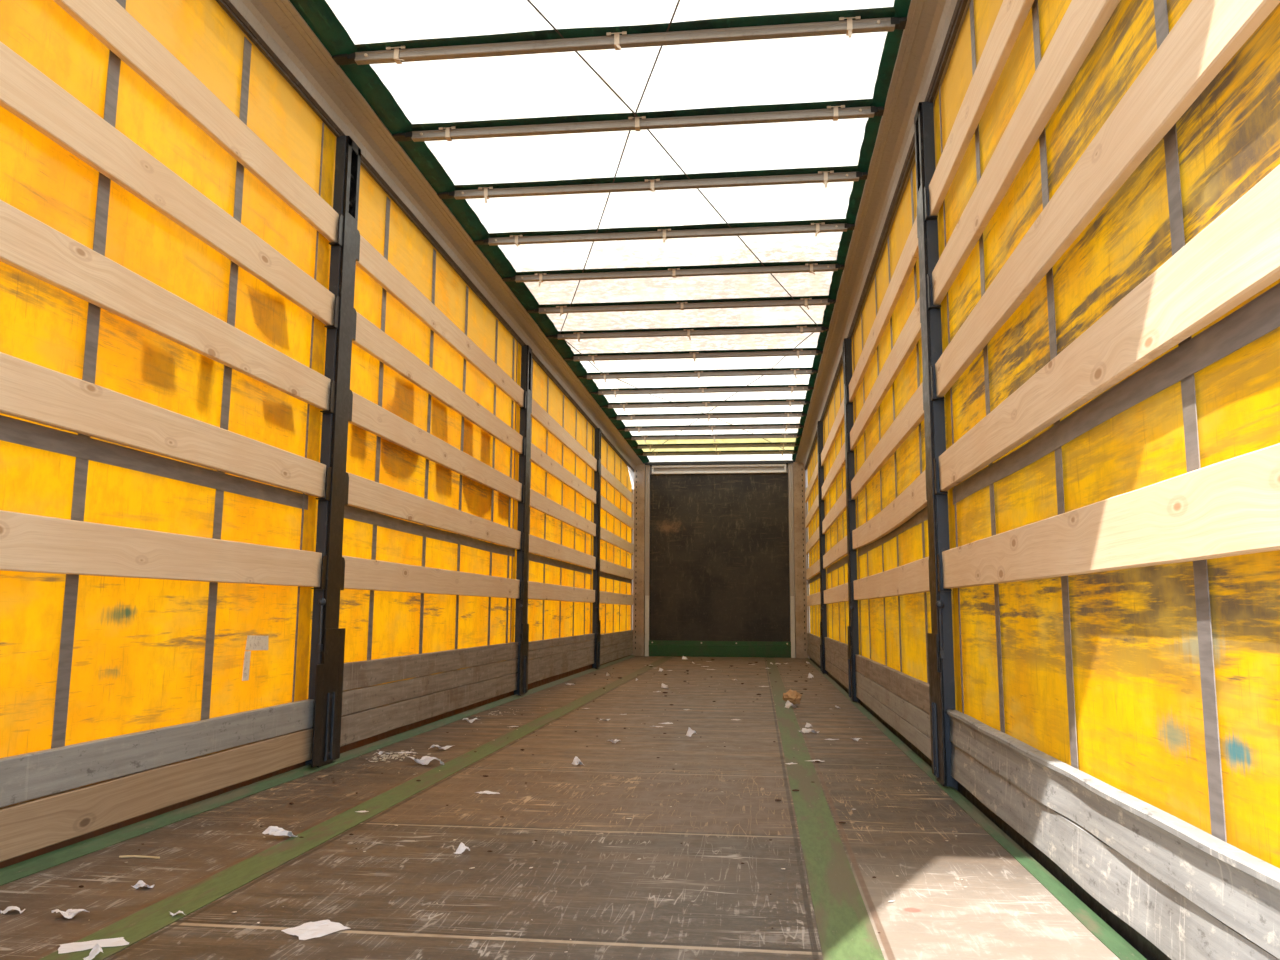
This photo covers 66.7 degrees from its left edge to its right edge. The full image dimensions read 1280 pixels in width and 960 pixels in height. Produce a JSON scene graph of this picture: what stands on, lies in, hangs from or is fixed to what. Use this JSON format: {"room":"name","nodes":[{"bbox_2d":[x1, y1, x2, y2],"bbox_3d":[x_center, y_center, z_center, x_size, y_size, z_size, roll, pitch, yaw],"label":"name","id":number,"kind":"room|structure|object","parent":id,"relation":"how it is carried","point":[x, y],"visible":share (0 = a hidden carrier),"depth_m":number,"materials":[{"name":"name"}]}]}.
{"room":"cargo space","nodes":[
{"label":"cargo space","id":0,"kind":"room"},
{"bbox_2d":[0,0,631,757],"bbox_3d":[-0.939,0.391,7.495,0.024,3.100,13.750,-1,-8,7],"label":"wall","id":1,"kind":"structure","parent":0,"point":[84,658],"depth_m":3.30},
{"bbox_2d":[0,728,312,861],"bbox_3d":[-1.526,0.838,2.272,0.026,0.124,3.332,-1,-8,7],"label":"board","id":2,"kind":"object","parent":1,"relation":"attached to","point":[32,825],"visible":0.94,"depth_m":2.80,"materials":[{"name":"brown wood"}]},
{"bbox_2d":[0,699,314,807],"bbox_3d":[-1.526,0.718,2.288,0.027,0.113,3.332,-1,-8,7],"label":"board","id":3,"kind":"object","parent":1,"relation":"attached to","point":[33,775],"visible":1,"depth_m":2.80,"materials":[{"name":"wood"}]},
{"bbox_2d":[0,510,321,586],"bbox_3d":[-1.521,0.149,2.365,0.028,0.145,3.334,-1,-8,7],"label":"wooden plank","id":4,"kind":"object","parent":1,"relation":"attached to","point":[28,542],"visible":1,"depth_m":2.82,"materials":[{"name":"brown wood"}]},
{"bbox_2d":[0,352,325,497],"bbox_3d":[-1.519,-0.219,2.415,0.028,0.143,3.334,-1,-8,7],"label":"wooden plank","id":5,"kind":"object","parent":1,"relation":"attached to","point":[29,391],"visible":1,"depth_m":2.83,"materials":[{"name":"brown wood"}]},
{"bbox_2d":[0,200,330,410],"bbox_3d":[-1.517,-0.581,2.464,0.027,0.141,3.334,-1,-8,7],"label":"wooden plank","id":6,"kind":"object","parent":1,"relation":"attached to","point":[28,245],"visible":1,"depth_m":2.85,"materials":[{"name":"brown wood"}]},
{"bbox_2d":[0,41,334,325],"bbox_3d":[-1.515,-0.949,2.514,0.027,0.146,3.334,-1,-8,7],"label":"wooden plank","id":7,"kind":"object","parent":1,"relation":"attached to","point":[26,92],"visible":1,"depth_m":2.86,"materials":[{"name":"brown wood"}]},
{"bbox_2d":[53,0,338,241],"bbox_3d":[-1.513,-1.310,2.563,0.027,0.139,3.334,-1,-8,7],"label":"wooden plank","id":8,"kind":"object","parent":1,"relation":"attached to","point":[108,21],"visible":1,"depth_m":3.14,"materials":[{"name":"brown wood"}]},
{"bbox_2d":[242,635,267,680],"bbox_3d":[-1.402,0.646,3.549,0.002,0.160,0.175,-1,-8,7],"label":"tape","id":9,"kind":"object","parent":1,"relation":"attached to","point":[253,642],"visible":1,"depth_m":3.51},
{"bbox_2d":[215,0,642,471],"bbox_3d":[-0.867,-1.139,7.710,0.218,0.210,13.780,-1,-8,7],"label":"trim","id":10,"kind":"structure","parent":1,"relation":"attached to","point":[276,28],"depth_m":4.72,"materials":[{"name":"metal"}]},
{"bbox_2d":[340,673,517,746],"bbox_3d":[-1.118,1.285,5.662,0.027,0.128,3.245,-1,-8,7],"label":"board","id":11,"kind":"object","parent":1,"relation":"attached to","point":[361,725],"visible":0.88,"depth_m":5.13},
{"bbox_2d":[342,659,517,715],"bbox_3d":[-1.118,1.169,5.678,0.026,0.102,3.245,-1,-8,7],"label":"board","id":12,"kind":"object","parent":1,"relation":"attached to","point":[365,698],"visible":0.94,"depth_m":5.14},
{"bbox_2d":[343,642,517,690],"bbox_3d":[-1.117,1.057,5.693,0.027,0.119,3.245,-1,-8,7],"label":"board","id":13,"kind":"object","parent":1,"relation":"attached to","point":[359,674],"visible":0.94,"depth_m":5.15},
{"bbox_2d":[342,555,519,598],"bbox_3d":[-1.115,0.608,5.753,0.025,0.142,3.247,-1,-8,7],"label":"wooden plank","id":14,"kind":"object","parent":1,"relation":"attached to","point":[360,573],"visible":0.98,"depth_m":5.19,"materials":[{"name":"brown wood"}]},
{"bbox_2d":[347,472,520,549],"bbox_3d":[-1.113,0.242,5.803,0.026,0.141,3.247,-1,-8,7],"label":"wooden plank","id":15,"kind":"object","parent":1,"relation":"attached to","point":[363,493],"visible":0.96,"depth_m":5.25,"materials":[{"name":"brown wood"}]},
{"bbox_2d":[349,391,521,501],"bbox_3d":[-1.109,-0.120,5.852,0.026,0.140,3.247,-1,-8,7],"label":"wooden plank","id":16,"kind":"object","parent":1,"relation":"attached to","point":[367,415],"visible":0.96,"depth_m":5.28,"materials":[{"name":"brown wood"}]},
{"bbox_2d":[352,311,522,453],"bbox_3d":[-1.107,-0.485,5.901,0.026,0.145,3.247,-1,-8,7],"label":"wooden plank","id":17,"kind":"object","parent":1,"relation":"attached to","point":[369,337],"visible":0.94,"depth_m":5.34,"materials":[{"name":"brown wood"}]},
{"bbox_2d":[356,235,523,406],"bbox_3d":[-1.106,-0.848,5.951,0.026,0.139,3.247,-1,-8,7],"label":"wooden plank","id":18,"kind":"object","parent":1,"relation":"attached to","point":[371,261],"visible":0.96,"depth_m":5.39,"materials":[{"name":"brown wood"}]},
{"bbox_2d":[527,581,594,602],"bbox_3d":[-0.705,1.069,9.143,0.026,0.142,3.337,-1,-8,7],"label":"wooden plank","id":19,"kind":"object","parent":1,"relation":"attached to","point":[536,590],"visible":0.93,"depth_m":8.78,"materials":[{"name":"brown wood"}]},
{"bbox_2d":[528,646,594,683],"bbox_3d":[-0.709,1.701,9.057,0.027,0.187,3.335,-1,-8,7],"label":"board","id":20,"kind":"object","parent":1,"relation":"attached to","point":[540,668],"visible":0.84,"depth_m":8.76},
{"bbox_2d":[528,640,594,659],"bbox_3d":[-0.709,1.573,9.075,0.026,0.068,3.335,-1,-8,7],"label":"board","id":21,"kind":"object","parent":1,"relation":"attached to","point":[536,653],"visible":0.94,"depth_m":8.76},
{"bbox_2d":[528,633,594,650],"bbox_3d":[-0.708,1.503,9.084,0.027,0.069,3.335,-1,-8,7],"label":"board","id":22,"kind":"object","parent":1,"relation":"attached to","point":[539,644],"visible":0.92,"depth_m":8.81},
{"bbox_2d":[528,534,595,569],"bbox_3d":[-0.702,0.703,9.192,0.029,0.142,3.337,-1,-8,7],"label":"wooden plank","id":23,"kind":"object","parent":1,"relation":"attached to","point":[539,546],"visible":0.97,"depth_m":8.84,"materials":[{"name":"brown wood"}]},
{"bbox_2d":[529,489,595,535],"bbox_3d":[-0.701,0.341,9.242,0.026,0.139,3.337,-1,-8,7],"label":"wooden plank","id":24,"kind":"object","parent":1,"relation":"attached to","point":[539,502],"visible":0.95,"depth_m":8.91,"materials":[{"name":"brown wood"}]},
{"bbox_2d":[530,443,596,503],"bbox_3d":[-0.699,-0.023,9.291,0.026,0.145,3.337,-1,-8,7],"label":"wooden plank","id":25,"kind":"object","parent":1,"relation":"attached to","point":[539,458],"visible":0.91,"depth_m":8.93,"materials":[{"name":"brown wood"}]},
{"bbox_2d":[531,399,596,471],"bbox_3d":[-0.697,-0.384,9.340,0.027,0.142,3.337,-1,-8,7],"label":"wooden plank","id":26,"kind":"object","parent":1,"relation":"attached to","point":[539,414],"visible":0.93,"depth_m":8.99,"materials":[{"name":"brown wood"}]},
{"bbox_2d":[600,591,632,604],"bbox_3d":[-0.299,1.529,12.516,0.026,0.143,3.214,-1,-8,7],"label":"wooden plank","id":27,"kind":"object","parent":1,"relation":"attached to","point":[605,597],"visible":0.94,"depth_m":12.31,"materials":[{"name":"brown wood"}]},
{"bbox_2d":[600,641,632,655],"bbox_3d":[-0.303,2.143,12.433,0.026,0.090,3.212,-1,-8,7],"label":"board","id":28,"kind":"object","parent":1,"relation":"attached to","point":[616,647],"visible":0.85,"depth_m":12.29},
{"bbox_2d":[600,630,632,647],"bbox_3d":[-0.302,2.023,12.449,0.026,0.148,3.212,-1,-8,7],"label":"board","id":29,"kind":"object","parent":1,"relation":"attached to","point":[607,639],"visible":0.88,"depth_m":12.28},
{"bbox_2d":[600,527,633,553],"bbox_3d":[-0.294,0.798,12.614,0.028,0.141,3.214,-1,-8,7],"label":"wooden plank","id":30,"kind":"object","parent":1,"relation":"attached to","point":[607,536],"visible":0.94,"depth_m":12.40,"materials":[{"name":"brown wood"}]},
{"bbox_2d":[600,559,633,579],"bbox_3d":[-0.298,1.164,12.565,0.026,0.141,3.214,-1,-8,7],"label":"wooden plank","id":31,"kind":"object","parent":1,"relation":"attached to","point":[605,566],"visible":0.91,"depth_m":12.36,"materials":[{"name":"brown wood"}]},
{"bbox_2d":[601,495,633,528],"bbox_3d":[-0.292,0.437,12.664,0.028,0.147,3.214,-1,-8,7],"label":"wooden plank","id":32,"kind":"object","parent":1,"relation":"attached to","point":[607,506],"visible":0.93,"depth_m":12.46,"materials":[{"name":"brown wood"}]},
{"bbox_2d":[601,464,633,503],"bbox_3d":[-0.291,0.072,12.713,0.026,0.138,3.214,-1,-8,7],"label":"wooden plank","id":33,"kind":"object","parent":1,"relation":"attached to","point":[606,475],"visible":0.93,"depth_m":12.52,"materials":[{"name":"brown wood"}]},
{"bbox_2d":[0,655,1170,959],"bbox_3d":[0.334,1.654,7.226,2.720,0.260,13.860,-1,-8,7],"label":"floor","id":34,"kind":"structure","parent":0,"point":[586,884],"depth_m":2.56,"materials":[{"name":"brown wood"}]},
{"bbox_2d":[51,909,88,918],"bbox_3d":[-1.188,0.902,2.023,0.072,0.016,0.038,-2,-8,20],"label":"paper scrap","id":35,"kind":"object","parent":34,"relation":"on","point":[70,913],"visible":1,"depth_m":2.02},
{"bbox_2d":[83,942,102,959],"bbox_3d":[-1.002,0.864,1.782,0.030,0.025,0.022,6,-10,-37],"label":"paper scrap","id":36,"kind":"object","parent":34,"relation":"on","point":[97,948],"visible":1,"depth_m":1.78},
{"bbox_2d":[58,937,128,953],"bbox_3d":[-1.042,0.883,1.851,0.126,0.005,0.058,4,-9,-25],"label":"paper scrap","id":37,"kind":"object","parent":34,"relation":"on","point":[75,946],"visible":0.94,"depth_m":1.85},
{"bbox_2d":[263,826,296,836],"bbox_3d":[-1.005,0.989,2.730,0.096,0.035,0.044,6,-10,-38],"label":"paper scrap","id":38,"kind":"object","parent":34,"relation":"on","point":[271,830],"visible":1,"depth_m":2.72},
{"bbox_2d":[281,920,349,939],"bbox_3d":[-0.650,0.901,1.953,0.090,0.006,0.105,-7,-11,44],"label":"paper scrap","id":39,"kind":"object","parent":34,"relation":"on","point":[309,930],"visible":1,"depth_m":1.95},
{"bbox_2d":[305,136,360,767],"bbox_3d":[-1.296,-0.151,4.142,0.070,2.730,0.253,-1,-8,7],"label":"post","id":40,"kind":"object","parent":34,"relation":"on","point":[327,639],"visible":0.91,"depth_m":4.11,"materials":[{"name":"metal"}]},
{"bbox_2d":[410,756,443,764],"bbox_3d":[-0.890,1.168,4.053,0.162,0.032,0.076,-4,-9,27],"label":"paper scrap","id":41,"kind":"object","parent":34,"relation":"on","point":[424,760],"visible":1,"depth_m":4.04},
{"bbox_2d":[79,659,887,932],"bbox_3d":[0.371,1.670,7.630,2.351,0.016,11.365,-1,-8,7],"label":"crumbs","id":42,"kind":"object","parent":34,"relation":"on","point":[701,659],"visible":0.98,"depth_m":4.47,"materials":[{"name":"brown"}]},
{"bbox_2d":[514,345,531,695],"bbox_3d":[-0.893,0.305,7.487,0.070,2.730,0.253,-1,-8,7],"label":"post","id":43,"kind":"object","parent":34,"relation":"on","point":[521,628],"visible":0.94,"depth_m":7.45,"materials":[{"name":"metal"}]},
{"bbox_2d":[125,676,962,951],"bbox_3d":[0.122,1.421,5.759,2.345,0.004,7.945,-1,-8,7],"label":"chips","id":44,"kind":"object","parent":34,"relation":"on","point":[384,759],"visible":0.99,"depth_m":4.23,"materials":[{"name":"beige"}]},
{"bbox_2d":[592,428,600,668],"bbox_3d":[-0.479,0.772,10.921,0.070,2.730,0.253,-1,-8,7],"label":"post","id":45,"kind":"object","parent":34,"relation":"on","point":[596,623],"visible":0.93,"depth_m":10.87,"materials":[{"name":"metal"}]},
{"bbox_2d":[782,689,801,704],"bbox_3d":[1.048,1.500,6.714,0.131,0.110,0.094,-2,-8,19],"label":"crumpled paper","id":46,"kind":"object","parent":34,"relation":"on","point":[794,697],"visible":0.91,"depth_m":6.68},
{"bbox_2d":[817,421,827,674],"bbox_3d":[1.950,0.720,10.432,0.070,2.730,0.253,-1,-8,7],"label":"post","id":47,"kind":"object","parent":34,"relation":"on","point":[823,624],"visible":0.93,"depth_m":10.37,"materials":[{"name":"metal"}]},
{"bbox_2d":[843,338,859,703],"bbox_3d":[1.566,0.286,7.244,0.070,2.730,0.253,-1,-8,7],"label":"post","id":48,"kind":"object","parent":34,"relation":"on","point":[853,631],"visible":0.95,"depth_m":7.19,"materials":[{"name":"metal"}]},
{"bbox_2d":[914,102,957,790],"bbox_3d":[1.154,-0.179,3.830,0.070,2.730,0.253,-1,-8,7],"label":"post","id":49,"kind":"object","parent":34,"relation":"on","point":[940,641],"visible":0.94,"depth_m":3.78,"materials":[{"name":"metal"}]},
{"bbox_2d":[289,0,910,462],"bbox_3d":[0.353,-1.183,7.635,2.560,0.048,13.910,-1,-8,7],"label":"ceiling","id":50,"kind":"structure","parent":0,"point":[841,67],"depth_m":4.76,"materials":[{"name":"white fabric"}]},
{"bbox_2d":[332,7,906,64],"bbox_3d":[-0.117,-1.676,3.731,2.224,0.088,0.094,-1,-8,7],"label":"bow","id":51,"kind":"object","parent":50,"relation":"attached to","point":[848,22],"visible":1,"depth_m":3.72,"materials":[{"name":"metal"}]},
{"bbox_2d":[560,0,679,333],"bbox_3d":[-0.026,-1.618,4.424,0.030,0.008,6.984,2,-8,-10],"label":"cable","id":52,"kind":"object","parent":50,"relation":"attached to","point":[678,0],"visible":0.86,"depth_m":4.57,"materials":[{"name":"metal"}]},
{"bbox_2d":[392,99,883,141],"bbox_3d":[-0.040,-1.607,4.368,2.224,0.051,0.092,-1,-8,7],"label":"bow","id":53,"kind":"object","parent":50,"relation":"attached to","point":[860,108],"visible":1,"depth_m":4.36,"materials":[{"name":"metal"}]},
{"bbox_2d":[437,166,867,202],"bbox_3d":[0.036,-1.499,4.996,2.224,0.096,0.092,-1,-8,7],"label":"bow","id":54,"kind":"object","parent":50,"relation":"attached to","point":[824,175],"visible":1,"depth_m":4.99,"materials":[{"name":"metal"}]},
{"bbox_2d":[473,218,854,246],"bbox_3d":[0.114,-1.415,5.644,2.224,0.087,0.093,-1,-8,7],"label":"bow","id":55,"kind":"object","parent":50,"relation":"attached to","point":[827,225],"visible":1,"depth_m":5.64,"materials":[{"name":"metal"}]},
{"bbox_2d":[527,0,818,326],"bbox_3d":[-0.009,-1.621,4.413,0.046,0.008,6.976,-3,-8,24],"label":"cable","id":56,"kind":"object","parent":50,"relation":"attached to","point":[529,1],"visible":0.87,"depth_m":4.52,"materials":[{"name":"metal"}]},
{"bbox_2d":[502,260,844,286],"bbox_3d":[0.192,-1.321,6.289,2.224,0.100,0.093,-1,-8,7],"label":"bow","id":57,"kind":"object","parent":50,"relation":"attached to","point":[829,265],"visible":1,"depth_m":6.29,"materials":[{"name":"metal"}]},
{"bbox_2d":[563,339,786,450],"bbox_3d":[0.664,-0.748,10.822,0.276,0.008,6.607,-3,-9,25],"label":"cable","id":58,"kind":"object","parent":50,"relation":"attached to","point":[563,339],"visible":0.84,"depth_m":9.92,"materials":[{"name":"metal"}]},
{"bbox_2d":[526,295,835,316],"bbox_3d":[0.274,-1.234,6.973,2.224,0.086,0.091,-1,-8,7],"label":"bow","id":59,"kind":"object","parent":50,"relation":"attached to","point":[805,301],"visible":1,"depth_m":6.97,"materials":[{"name":"metal"}]},
{"bbox_2d":[546,324,828,341],"bbox_3d":[0.354,-1.139,7.641,2.224,0.095,0.092,-1,-8,7],"label":"bow","id":60,"kind":"object","parent":50,"relation":"attached to","point":[796,328],"visible":1,"depth_m":7.63,"materials":[{"name":"metal"}]},
{"bbox_2d":[563,348,822,363],"bbox_3d":[0.436,-1.051,8.317,2.224,0.087,0.090,-1,-8,7],"label":"bow","id":61,"kind":"object","parent":50,"relation":"attached to","point":[798,352],"visible":1,"depth_m":8.31,"materials":[{"name":"metal"}]},
{"bbox_2d":[577,367,817,382],"bbox_3d":[0.515,-0.957,8.974,2.224,0.095,0.092,-1,-8,7],"label":"bow","id":62,"kind":"object","parent":50,"relation":"attached to","point":[763,371],"visible":1,"depth_m":8.97,"materials":[{"name":"metal"}]},
{"bbox_2d":[589,384,813,397],"bbox_3d":[0.594,-0.870,9.630,2.224,0.091,0.091,-1,-8,7],"label":"bow","id":63,"kind":"object","parent":50,"relation":"attached to","point":[756,388],"visible":1,"depth_m":9.62,"materials":[{"name":"metal"}]},
{"bbox_2d":[600,399,809,411],"bbox_3d":[0.672,-0.782,10.276,2.224,0.092,0.093,-1,-8,7],"label":"bow","id":64,"kind":"object","parent":50,"relation":"attached to","point":[789,402],"visible":1,"depth_m":10.27,"materials":[{"name":"metal"}]},
{"bbox_2d":[609,411,806,421],"bbox_3d":[0.748,-0.696,10.906,2.224,0.093,0.092,-1,-8,7],"label":"bow","id":65,"kind":"object","parent":50,"relation":"attached to","point":[799,413],"visible":1,"depth_m":10.90,"materials":[{"name":"metal"}]},
{"bbox_2d":[617,423,803,432],"bbox_3d":[0.830,-0.604,11.590,2.224,0.090,0.094,-1,-8,7],"label":"bow","id":66,"kind":"object","parent":50,"relation":"attached to","point":[793,425],"visible":1,"depth_m":11.59,"materials":[{"name":"metal"}]},
{"bbox_2d":[624,433,801,441],"bbox_3d":[0.904,-0.518,12.202,2.224,0.095,0.093,-1,-8,7],"label":"bow","id":67,"kind":"object","parent":50,"relation":"attached to","point":[773,435],"visible":1,"depth_m":12.20,"materials":[{"name":"metal"}]},
{"bbox_2d":[631,442,799,450],"bbox_3d":[0.982,-0.433,12.846,2.224,0.090,0.093,-1,-8,7],"label":"bow","id":68,"kind":"object","parent":50,"relation":"attached to","point":[776,444],"visible":1,"depth_m":12.85,"materials":[{"name":"metal"}]},
{"bbox_2d":[636,450,797,455],"bbox_3d":[1.054,-0.354,13.444,2.224,0.086,0.091,-1,-8,7],"label":"bow","id":69,"kind":"object","parent":50,"relation":"attached to","point":[743,452],"visible":1,"depth_m":13.44,"materials":[{"name":"metal"}]},
{"bbox_2d":[652,332,813,451],"bbox_3d":[0.754,-0.758,10.755,0.096,0.008,6.564,2,-8,-12],"label":"cable","id":70,"kind":"object","parent":50,"relation":"attached to","point":[813,332],"visible":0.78,"depth_m":9.38,"materials":[{"name":"metal"}]},
{"bbox_2d":[629,460,809,657],"bbox_3d":[1.147,1.166,14.100,2.680,2.960,0.230,-1,-8,7],"label":"wall","id":71,"kind":"structure","parent":0,"point":[720,560],"depth_m":14.12,"materials":[{"name":"metal"}]},
{"bbox_2d":[807,0,1279,867],"bbox_3d":[1.605,0.365,7.192,0.022,3.100,13.750,-1,-8,7],"label":"wall","id":72,"kind":"structure","parent":0,"point":[1159,684],"depth_m":2.07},
{"bbox_2d":[805,462,817,502],"bbox_3d":[2.185,0.033,12.318,0.027,0.138,3.414,-1,-8,7],"label":"wooden plank","id":73,"kind":"object","parent":72,"relation":"attached to","point":[814,477],"visible":0.87,"depth_m":12.29,"materials":[{"name":"brown wood"}]},
{"bbox_2d":[805,494,818,527],"bbox_3d":[2.184,0.393,12.270,0.026,0.146,3.414,-1,-8,7],"label":"wooden plank","id":74,"kind":"object","parent":72,"relation":"attached to","point":[815,506],"visible":0.87,"depth_m":12.19,"materials":[{"name":"brown wood"}]},
{"bbox_2d":[806,527,818,553],"bbox_3d":[2.180,0.762,12.220,0.028,0.142,3.414,-1,-8,7],"label":"wooden plank","id":75,"kind":"object","parent":72,"relation":"attached to","point":[814,539],"visible":0.84,"depth_m":12.18,"materials":[{"name":"brown wood"}]},
{"bbox_2d":[806,559,819,579],"bbox_3d":[2.179,1.124,12.171,0.026,0.141,3.414,-1,-8,7],"label":"wooden plank","id":76,"kind":"object","parent":72,"relation":"attached to","point":[814,569],"visible":0.81,"depth_m":12.10,"materials":[{"name":"brown wood"}]},
{"bbox_2d":[807,633,819,647],"bbox_3d":[2.174,1.988,12.054,0.027,0.118,3.412,-1,-8,7],"label":"board","id":77,"kind":"object","parent":72,"relation":"attached to","point":[811,638],"visible":0.77,"depth_m":12.25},
{"bbox_2d":[807,592,820,605],"bbox_3d":[2.178,1.489,12.121,0.026,0.142,3.414,-1,-8,7],"label":"wooden plank","id":78,"kind":"object","parent":72,"relation":"attached to","point":[814,599],"visible":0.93,"depth_m":11.97,"materials":[{"name":"brown wood"}]},
{"bbox_2d":[808,642,819,656],"bbox_3d":[2.173,2.099,12.039,0.026,0.103,3.412,-1,-8,7],"label":"board","id":79,"kind":"object","parent":72,"relation":"attached to","point":[811,647],"visible":0.61,"depth_m":12.07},
{"bbox_2d":[821,398,843,465],"bbox_3d":[1.782,-0.420,8.970,0.026,0.142,3.087,-1,-8,7],"label":"wooden plank","id":80,"kind":"object","parent":72,"relation":"attached to","point":[839,419],"visible":0.89,"depth_m":8.79,"materials":[{"name":"brown wood"}]},
{"bbox_2d":[822,442,844,499],"bbox_3d":[1.778,-0.062,8.921,0.028,0.144,3.087,-1,-8,7],"label":"wooden plank","id":81,"kind":"object","parent":72,"relation":"attached to","point":[839,462],"visible":0.91,"depth_m":8.69,"materials":[{"name":"brown wood"}]},
{"bbox_2d":[822,489,845,533],"bbox_3d":[1.778,0.303,8.872,0.025,0.142,3.087,-1,-8,7],"label":"wooden plank","id":82,"kind":"object","parent":72,"relation":"attached to","point":[839,507],"visible":0.85,"depth_m":8.75,"materials":[{"name":"brown wood"}]},
{"bbox_2d":[823,536,846,568],"bbox_3d":[1.776,0.667,8.822,0.025,0.143,3.087,-1,-8,7],"label":"wooden plank","id":83,"kind":"object","parent":72,"relation":"attached to","point":[839,550],"visible":0.84,"depth_m":8.69,"materials":[{"name":"brown wood"}]},
{"bbox_2d":[824,637,847,659],"bbox_3d":[1.770,1.505,8.709,0.027,0.121,3.085,-1,-8,7],"label":"board","id":84,"kind":"object","parent":72,"relation":"attached to","point":[840,649],"visible":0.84,"depth_m":8.61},
{"bbox_2d":[824,583,848,603],"bbox_3d":[1.774,1.034,8.773,0.025,0.143,3.087,-1,-8,7],"label":"wooden plank","id":85,"kind":"object","parent":72,"relation":"attached to","point":[837,594],"visible":0.86,"depth_m":8.63,"materials":[{"name":"brown wood"}]},
{"bbox_2d":[825,649,847,673],"bbox_3d":[1.770,1.618,8.694,0.026,0.105,3.085,-1,-8,7],"label":"board","id":86,"kind":"object","parent":72,"relation":"attached to","point":[841,663],"visible":0.7,"depth_m":8.61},
{"bbox_2d":[825,659,848,688],"bbox_3d":[1.769,1.728,8.679,0.027,0.112,3.085,-1,-8,7],"label":"board","id":87,"kind":"object","parent":72,"relation":"attached to","point":[841,676],"visible":0.71,"depth_m":8.61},
{"bbox_2d":[795,0,970,469],"bbox_3d":[1.558,-1.163,7.421,0.218,0.210,13.780,-1,-8,7],"label":"trim","id":88,"kind":"structure","parent":72,"relation":"attached to","point":[930,34],"depth_m":4.72,"materials":[{"name":"metal"}]},
{"bbox_2d":[849,216,918,401],"bbox_3d":[1.383,-0.870,5.669,0.026,0.139,3.317,-1,-8,7],"label":"wooden plank","id":89,"kind":"object","parent":72,"relation":"attached to","point":[910,253],"visible":0.95,"depth_m":5.13,"materials":[{"name":"brown wood"}]},
{"bbox_2d":[850,297,920,450],"bbox_3d":[1.381,-0.510,5.620,0.028,0.143,3.317,-1,-8,7],"label":"wooden plank","id":90,"kind":"object","parent":72,"relation":"attached to","point":[910,334],"visible":0.94,"depth_m":5.07,"materials":[{"name":"brown wood"}]},
{"bbox_2d":[851,383,923,499],"bbox_3d":[1.380,-0.146,5.571,0.025,0.143,3.317,-1,-8,7],"label":"wooden plank","id":91,"kind":"object","parent":72,"relation":"attached to","point":[911,415],"visible":0.93,"depth_m":5.04,"materials":[{"name":"brown wood"}]},
{"bbox_2d":[852,470,926,548],"bbox_3d":[1.378,0.234,5.519,0.025,0.167,3.317,-1,-8,7],"label":"wooden plank","id":92,"kind":"object","parent":72,"relation":"attached to","point":[912,500],"visible":0.94,"depth_m":4.96,"materials":[{"name":"brown wood"}]},
{"bbox_2d":[853,556,928,599],"bbox_3d":[1.376,0.586,5.472,0.026,0.146,3.317,-1,-8,7],"label":"wooden plank","id":93,"kind":"object","parent":72,"relation":"attached to","point":[913,577],"visible":0.92,"depth_m":4.92,"materials":[{"name":"brown wood"}]},
{"bbox_2d":[855,654,929,713],"bbox_3d":[1.372,1.098,5.402,0.027,0.118,3.315,-1,-8,7],"label":"board","id":94,"kind":"object","parent":72,"relation":"attached to","point":[915,691],"visible":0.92,"depth_m":4.92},
{"bbox_2d":[856,671,930,737],"bbox_3d":[1.372,1.204,5.388,0.027,0.093,3.315,-1,-8,7],"label":"board","id":95,"kind":"object","parent":72,"relation":"attached to","point":[914,715],"visible":0.78,"depth_m":4.89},
{"bbox_2d":[856,685,931,760],"bbox_3d":[1.371,1.296,5.376,0.027,0.087,3.315,-1,-8,7],"label":"board","id":96,"kind":"object","parent":72,"relation":"attached to","point":[920,740],"visible":0.76,"depth_m":4.91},
{"bbox_2d":[929,0,1033,215],"bbox_3d":[0.973,-1.336,2.257,0.025,0.138,3.314,-1,-8,7],"label":"wooden plank","id":97,"kind":"object","parent":72,"relation":"attached to","point":[1011,17],"visible":1,"depth_m":3.04,"materials":[{"name":"brown wood"}]},
{"bbox_2d":[932,0,1119,304],"bbox_3d":[0.972,-0.977,2.208,0.026,0.145,3.314,-1,-8,7],"label":"wooden plank","id":98,"kind":"object","parent":72,"relation":"attached to","point":[1083,21],"visible":1,"depth_m":2.51,"materials":[{"name":"brown wood"}]},
{"bbox_2d":[935,0,1279,397],"bbox_3d":[0.967,-0.611,2.159,0.029,0.143,3.314,-1,-8,7],"label":"wooden plank","id":99,"kind":"object","parent":72,"relation":"attached to","point":[1208,33],"visible":1,"depth_m":1.86,"materials":[{"name":"brown wood"}]},
{"bbox_2d":[939,164,1279,491],"bbox_3d":[0.965,-0.243,2.109,0.029,0.142,3.314,-1,-8,7],"label":"wooden plank","id":100,"kind":"object","parent":72,"relation":"attached to","point":[1236,256],"visible":1,"depth_m":1.74,"materials":[{"name":"brown wood"}]},
{"bbox_2d":[942,443,1279,588],"bbox_3d":[0.963,0.122,2.059,0.028,0.145,3.314,-1,-8,7],"label":"wooden plank","id":101,"kind":"object","parent":72,"relation":"attached to","point":[1230,507],"visible":1,"depth_m":1.74,"materials":[{"name":"brown wood"}]},
{"bbox_2d":[946,710,1279,958],"bbox_3d":[0.956,0.688,1.983,0.044,0.117,3.312,-1,-8,7],"label":"board","id":102,"kind":"object","parent":72,"relation":"attached to","point":[1238,888],"visible":1,"depth_m":1.76,"materials":[{"name":"wood"}]},
{"bbox_2d":[951,743,1279,959],"bbox_3d":[0.961,0.809,1.966,0.031,0.122,3.312,-1,-8,7],"label":"board","id":103,"kind":"object","parent":72,"relation":"attached to","point":[1177,926],"visible":0.82,"depth_m":1.96,"materials":[{"name":"wood"}]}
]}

